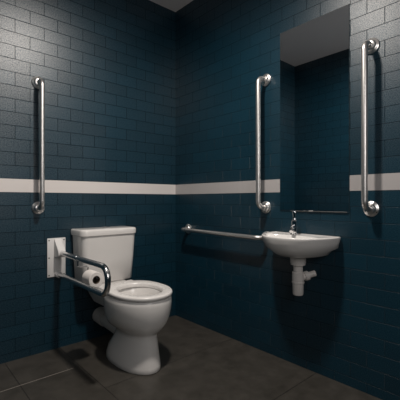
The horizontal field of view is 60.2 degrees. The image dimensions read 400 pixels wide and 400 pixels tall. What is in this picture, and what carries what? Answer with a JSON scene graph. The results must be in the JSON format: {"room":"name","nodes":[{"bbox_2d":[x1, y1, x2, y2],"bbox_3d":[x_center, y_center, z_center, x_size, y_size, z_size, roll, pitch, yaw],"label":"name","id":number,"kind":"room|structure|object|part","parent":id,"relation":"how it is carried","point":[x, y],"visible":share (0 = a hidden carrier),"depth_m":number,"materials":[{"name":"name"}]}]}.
{"room":"public restroom","nodes":[
{"label":"public restroom","id":0,"kind":"room"},
{"bbox_2d":[0,0,174,363],"bbox_3d":[-0.935,-0.315,2.420,2.045,2.630,0.100,0,0,-42],"label":"wall","id":1,"kind":"structure","parent":0,"point":[106,68],"depth_m":2.42,"materials":[{"name":"teal tile"}]},
{"bbox_2d":[32,76,44,213],"bbox_3d":[-1.022,-0.356,2.210,0.080,0.894,0.098,0,0,-42],"label":"grab rail","id":2,"kind":"object","parent":1,"relation":"attached to","point":[38,82],"visible":1,"depth_m":2.17,"materials":[{"name":"silver metal"}]},
{"bbox_2d":[47,237,110,296],"bbox_3d":[-0.702,0.388,2.064,0.751,0.266,0.121,0,0,44],"label":"support rail","id":3,"kind":"object","parent":1,"relation":"attached to","point":[56,252],"visible":0.94,"depth_m":2.20,"materials":[{"name":"white metal"}]},
{"bbox_3d":[-0.966,0.385,2.320,0.120,0.259,0.008,0,0,-42],"label":"wall plate","id":4,"kind":"part","parent":3,"relation":"part of","materials":[{"name":"white metal"}]},
{"bbox_2d":[54,270,62,277],"bbox_3d":[-0.946,0.497,2.310,0.048,0.048,0.036,0,0,-42],"label":"grab bar hinge","id":5,"kind":"object","parent":3,"relation":"attached to","point":[56,272],"depth_m":2.30,"materials":[{"name":"white metal"}]},
{"bbox_3d":[-0.710,0.423,2.045,0.032,0.180,0.737,0,0,-42],"label":"arm","id":6,"kind":"part","parent":3,"relation":"part of","materials":[{"name":"silver metal"}]},
{"bbox_2d":[82,270,102,286],"bbox_3d":[-0.642,0.469,2.064,0.090,0.090,0.103,0,0,-42],"label":"toilet roll","id":7,"kind":"object","parent":3,"relation":"hanging from","point":[88,276],"visible":0.95,"depth_m":2.04,"materials":[{"name":"white paper"}]},
{"bbox_2d":[0,178,174,193],"bbox_3d":[-0.766,-0.090,2.503,1.479,0.083,0.004,0,0,-42],"label":"trim","id":8,"kind":"structure","parent":1,"relation":"attached to","point":[6,185],"depth_m":2.44,"materials":[{"name":"white tile"}]},
{"bbox_2d":[150,0,192,11],"bbox_3d":[0.094,-1.680,1.261,2.045,0.100,3.200,0,0,-42],"label":"ceiling","id":9,"kind":"structure","parent":0,"point":[174,5],"depth_m":2.86,"materials":[{"name":"white paint"}]},
{"bbox_2d":[0,315,381,399],"bbox_3d":[0.094,1.050,1.261,2.045,0.100,3.200,0,0,-42],"label":"floor","id":10,"kind":"structure","parent":0,"point":[198,362],"depth_m":1.97,"materials":[{"name":"tile"}]},
{"bbox_2d":[71,226,171,374],"bbox_3d":[-0.479,0.592,2.232,0.421,0.815,0.784,0,0,-42],"label":"toilet","id":11,"kind":"object","parent":10,"relation":"on","point":[134,311],"visible":0.95,"depth_m":2.10,"materials":[{"name":"white ceramic"}]},
{"bbox_3d":[-0.672,0.220,2.449,0.421,0.044,0.199,0,0,-42],"label":"cistern lid","id":12,"kind":"part","parent":11,"relation":"part of","materials":[{"name":"white ceramic"}]},
{"bbox_3d":[-0.370,0.553,2.107,0.362,0.026,0.454,0,0,-42],"label":"seat","id":13,"kind":"part","parent":11,"relation":"part of","materials":[{"name":"white plastic"}]},
{"bbox_2d":[175,0,399,399],"bbox_3d":[0.821,-0.315,1.907,0.100,2.630,3.000,0,0,-42],"label":"wall","id":14,"kind":"structure","parent":0,"point":[344,327],"depth_m":2.21,"materials":[{"name":"teal tile"}]},
{"bbox_2d":[181,224,267,239],"bbox_3d":[0.138,0.241,2.527,0.098,0.086,0.885,0,0,-42],"label":"grab rail","id":15,"kind":"object","parent":14,"relation":"attached to","point":[188,229],"visible":0.76,"depth_m":2.44,"materials":[{"name":"silver metal"}]},
{"bbox_2d":[175,179,279,193],"bbox_3d":[0.148,-0.090,2.590,0.004,0.083,1.084,0,0,-42],"label":"trim","id":16,"kind":"structure","parent":14,"relation":"attached to","point":[273,185],"depth_m":2.52,"materials":[{"name":"grey tile"}]},
{"bbox_2d":[256,74,270,212],"bbox_3d":[0.398,-0.369,2.234,0.098,0.915,0.080,0,0,-42],"label":"grab rail","id":17,"kind":"object","parent":14,"relation":"attached to","point":[264,80],"visible":1,"depth_m":2.20,"materials":[{"name":"silver metal"}]},
{"bbox_2d":[262,231,340,295],"bbox_3d":[0.521,0.371,1.954,0.288,0.343,0.446,0,0,-42],"label":"basin","id":18,"kind":"object","parent":14,"relation":"attached to","point":[299,247],"visible":0.98,"depth_m":1.88,"materials":[{"name":"white ceramic"}]},
{"bbox_2d":[289,210,297,234],"bbox_3d":[0.541,0.133,2.020,0.048,0.142,0.098,0,0,39],"label":"tap","id":19,"kind":"object","parent":18,"relation":"on","point":[293,230],"visible":1,"depth_m":2.02,"materials":[{"name":"silver metal"}]},
{"bbox_3d":[0.539,0.166,2.007,0.025,0.048,0.077,0,0,29],"label":"spout","id":20,"kind":"part","parent":19,"relation":"part of","materials":[{"name":"silver metal"}]},
{"bbox_3d":[0.557,0.095,2.039,0.029,0.066,0.025,0,0,-42],"label":"lever","id":21,"kind":"part","parent":19,"relation":"part of","materials":[{"name":"silver metal"}]},
{"bbox_2d":[280,4,349,212],"bbox_3d":[0.652,-0.491,2.014,0.011,1.121,0.442,0,0,-42],"label":"wall mirror","id":22,"kind":"object","parent":14,"relation":"attached to","point":[315,53],"visible":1,"depth_m":1.99,"materials":[{"name":"clear glass"}]},
{"bbox_2d":[361,38,378,216],"bbox_3d":[0.842,-0.371,1.735,0.098,0.912,0.080,0,0,-42],"label":"grab rail","id":23,"kind":"object","parent":14,"relation":"attached to","point":[370,208],"visible":1,"depth_m":1.70,"materials":[{"name":"silver metal"}]},
{"bbox_2d":[350,173,399,190],"bbox_3d":[1.276,-0.090,1.321,0.004,0.083,1.420,0,0,-42],"label":"trim","id":24,"kind":"structure","parent":14,"relation":"attached to","point":[387,181],"depth_m":1.74,"materials":[{"name":"grey tile"}]}
]}

